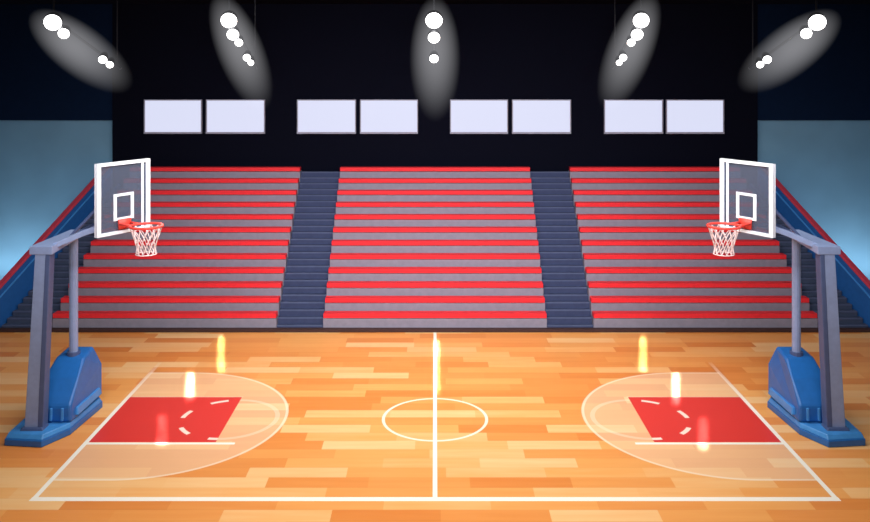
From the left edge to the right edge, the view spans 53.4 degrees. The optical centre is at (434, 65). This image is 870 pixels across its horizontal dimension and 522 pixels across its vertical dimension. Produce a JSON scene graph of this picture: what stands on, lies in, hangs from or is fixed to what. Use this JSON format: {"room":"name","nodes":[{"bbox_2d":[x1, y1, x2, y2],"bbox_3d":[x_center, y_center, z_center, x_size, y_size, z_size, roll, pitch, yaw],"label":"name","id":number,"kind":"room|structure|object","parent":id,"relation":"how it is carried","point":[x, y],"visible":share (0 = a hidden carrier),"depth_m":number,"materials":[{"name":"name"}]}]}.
{"room":"arena","nodes":[
{"label":"arena","id":0,"kind":"room"},
{"bbox_2d":[0,332,869,521],"bbox_3d":[0.000,8.300,14.650,35.000,0.200,35.300,0,0,0],"label":"floor","id":1,"kind":"structure","parent":0,"point":[189,426],"depth_m":19.44,"materials":[{"name":"brown wood"}]},
{"bbox_2d":[2,187,122,327],"bbox_3d":[-12.277,6.322,29.342,1.578,3.756,5.405,0,0,9],"label":"staircase","id":2,"kind":"structure","parent":1,"relation":"on","point":[21,318],"depth_m":28.29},
{"bbox_2d":[0,166,112,327],"bbox_3d":[-12.847,5.884,29.153,0.177,4.632,5.806,0,0,17],"label":"stair railing","id":3,"kind":"object","parent":2,"relation":"attached to","point":[15,285],"visible":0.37,"depth_m":28.53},
{"bbox_2d":[5,158,163,446],"bbox_3d":[-7.700,5.180,19.776,3.300,6.040,2.448,0,0,0],"label":"basketball hoop","id":4,"kind":"object","parent":1,"relation":"on","point":[62,397],"visible":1,"depth_m":19.27,"materials":[{"name":"metal"}]},
{"bbox_2d":[52,167,301,327],"bbox_3d":[-8.393,5.950,29.350,6.947,4.499,5.100,0,0,0],"label":"bleachers","id":5,"kind":"object","parent":1,"relation":"on","point":[220,260],"visible":0.89,"depth_m":28.50,"materials":[{"name":"concrete"}]},
{"bbox_2d":[277,171,339,327],"bbox_3d":[-4.195,6.040,29.344,1.430,4.320,5.112,0,0,0],"label":"staircase","id":6,"kind":"structure","parent":1,"relation":"on","point":[302,305],"depth_m":28.93,"materials":[{"name":"stone"}]},
{"bbox_2d":[323,167,546,327],"bbox_3d":[0.000,5.950,29.350,6.940,4.499,5.100,0,0,0],"label":"bleachers","id":7,"kind":"object","parent":1,"relation":"on","point":[412,247],"visible":1,"depth_m":28.93,"materials":[{"name":"concrete"}]},
{"bbox_2d":[0,328,869,331],"bbox_3d":[0.000,8.155,26.685,30.000,0.090,0.210,0,0,0],"label":"trim","id":8,"kind":"structure","parent":1,"relation":"on","point":[1,329],"depth_m":26.59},
{"bbox_2d":[530,171,592,327],"bbox_3d":[4.195,6.040,29.344,1.430,4.320,5.112,0,0,0],"label":"staircase","id":9,"kind":"structure","parent":1,"relation":"on","point":[567,305],"depth_m":28.93,"materials":[{"name":"stone"}]},
{"bbox_2d":[568,167,817,327],"bbox_3d":[8.393,5.950,29.350,6.947,4.499,5.100,0,0,0],"label":"bleachers","id":10,"kind":"object","parent":1,"relation":"on","point":[646,243],"visible":0.92,"depth_m":28.50,"materials":[{"name":"concrete"}]},
{"bbox_2d":[706,158,864,446],"bbox_3d":[7.700,5.180,19.776,3.300,6.040,2.448,0,0,0],"label":"basketball hoop","id":11,"kind":"object","parent":1,"relation":"on","point":[807,397],"visible":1,"depth_m":19.27,"materials":[{"name":"metal"}]},
{"bbox_2d":[747,187,867,327],"bbox_3d":[12.277,6.322,29.342,1.578,3.756,5.405,0,0,-9],"label":"staircase","id":12,"kind":"structure","parent":1,"relation":"on","point":[848,318],"depth_m":28.29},
{"bbox_2d":[757,166,869,327],"bbox_3d":[12.847,5.884,29.153,0.177,4.632,5.806,0,0,-17],"label":"stair railing","id":13,"kind":"object","parent":12,"relation":"attached to","point":[854,285],"visible":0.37,"depth_m":28.53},
{"bbox_2d":[112,4,757,186],"bbox_3d":[0.000,2.950,32.150,23.900,10.500,0.300,0,0,0],"label":"wall","id":14,"kind":"structure","parent":0,"point":[166,51],"depth_m":32.00,"materials":[{"name":"black paint"}]},
{"bbox_2d":[144,99,201,133],"bbox_3d":[-9.682,1.871,31.940,2.140,1.262,0.120,0,0,0],"label":"window","id":15,"kind":"structure","parent":14,"relation":"in","point":[161,116],"depth_m":31.94,"materials":[{"name":"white glass"}]},
{"bbox_2d":[206,99,264,133],"bbox_3d":[-7.373,1.871,31.940,2.176,1.262,0.120,0,0,0],"label":"window","id":16,"kind":"structure","parent":14,"relation":"in","point":[223,116],"depth_m":31.94,"materials":[{"name":"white glass"}]},
{"bbox_2d":[297,99,355,133],"bbox_3d":[-4.010,1.871,31.940,2.176,1.262,0.120,0,0,0],"label":"window","id":17,"kind":"structure","parent":14,"relation":"in","point":[314,116],"depth_m":31.94,"materials":[{"name":"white glass"}]},
{"bbox_2d":[360,99,417,133],"bbox_3d":[-1.700,1.871,31.940,2.140,1.262,0.120,0,0,0],"label":"window","id":18,"kind":"structure","parent":14,"relation":"in","point":[377,116],"depth_m":31.94,"materials":[{"name":"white glass"}]},
{"bbox_2d":[450,99,507,133],"bbox_3d":[1.626,1.871,31.940,2.140,1.262,0.120,0,0,0],"label":"window","id":19,"kind":"structure","parent":14,"relation":"in","point":[467,116],"depth_m":31.94,"materials":[{"name":"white glass"}]},
{"bbox_2d":[512,99,570,133],"bbox_3d":[3.936,1.871,31.940,2.176,1.262,0.120,0,0,0],"label":"window","id":20,"kind":"structure","parent":14,"relation":"in","point":[529,116],"depth_m":31.94,"materials":[{"name":"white glass"}]},
{"bbox_2d":[604,99,662,133],"bbox_3d":[7.336,1.871,31.940,2.176,1.262,0.120,0,0,0],"label":"window","id":21,"kind":"structure","parent":14,"relation":"in","point":[621,116],"depth_m":31.94,"materials":[{"name":"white glass"}]},
{"bbox_2d":[666,99,723,133],"bbox_3d":[9.609,1.871,31.940,2.140,1.262,0.120,0,0,0],"label":"window","id":22,"kind":"structure","parent":14,"relation":"in","point":[683,116],"depth_m":31.94,"materials":[{"name":"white glass"}]},
{"bbox_2d":[0,120,869,279],"bbox_3d":[0.000,2.950,32.400,35.400,10.900,0.200,0,0,0],"label":"wall","id":23,"kind":"structure","parent":0,"point":[45,165],"depth_m":32.30,"materials":[{"name":"blue paint"}]},
{"bbox_2d":[0,4,111,119],"bbox_3d":[-14.725,-0.140,32.225,5.550,4.320,0.150,0,0,0],"label":"wall","id":24,"kind":"structure","parent":23,"relation":"attached to","point":[44,75],"depth_m":32.15,"materials":[{"name":"paint"}]},
{"bbox_2d":[758,4,869,119],"bbox_3d":[14.725,-0.140,32.225,5.550,4.320,0.150,0,0,0],"label":"wall","id":25,"kind":"structure","parent":23,"relation":"attached to","point":[825,75],"depth_m":32.15,"materials":[{"name":"paint"}]},
{"bbox_2d":[0,0,869,3],"bbox_3d":[0.000,-2.400,14.650,35.000,0.200,35.300,0,0,0],"label":"ceiling","id":26,"kind":"structure","parent":0,"point":[1,1],"depth_m":31.05,"materials":[{"name":"black"}]},
{"bbox_2d":[43,0,121,68],"bbox_3d":[-11.472,-0.694,28.000,3.395,3.213,1.600,0,0,0],"label":"rig","id":27,"kind":"object","parent":26,"relation":"hanging from","point":[53,21],"visible":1,"depth_m":27.97,"materials":[{"name":"white"}]},
{"bbox_2d":[220,0,257,68],"bbox_3d":[-6.287,-0.454,28.000,2.111,3.890,1.600,0,0,0],"label":"rig","id":28,"kind":"object","parent":26,"relation":"hanging from","point":[228,19],"visible":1,"depth_m":27.95,"materials":[{"name":"white"}]},
{"bbox_2d":[425,0,442,65],"bbox_3d":[0.000,-0.227,28.000,1.685,4.148,1.600,0,0,0],"label":"rig","id":29,"kind":"object","parent":26,"relation":"hanging from","point":[433,18],"visible":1,"depth_m":27.93,"materials":[{"name":"white"}]},
{"bbox_2d":[612,0,649,68],"bbox_3d":[6.287,-0.454,28.000,2.111,3.890,1.600,0,0,0],"label":"rig","id":30,"kind":"object","parent":26,"relation":"hanging from","point":[640,19],"visible":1,"depth_m":27.95,"materials":[{"name":"white"}]},
{"bbox_2d":[748,0,826,68],"bbox_3d":[11.472,-0.694,28.000,3.395,3.213,1.600,0,0,0],"label":"rig","id":31,"kind":"object","parent":26,"relation":"hanging from","point":[816,21],"visible":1,"depth_m":27.97,"materials":[{"name":"white"}]}
]}

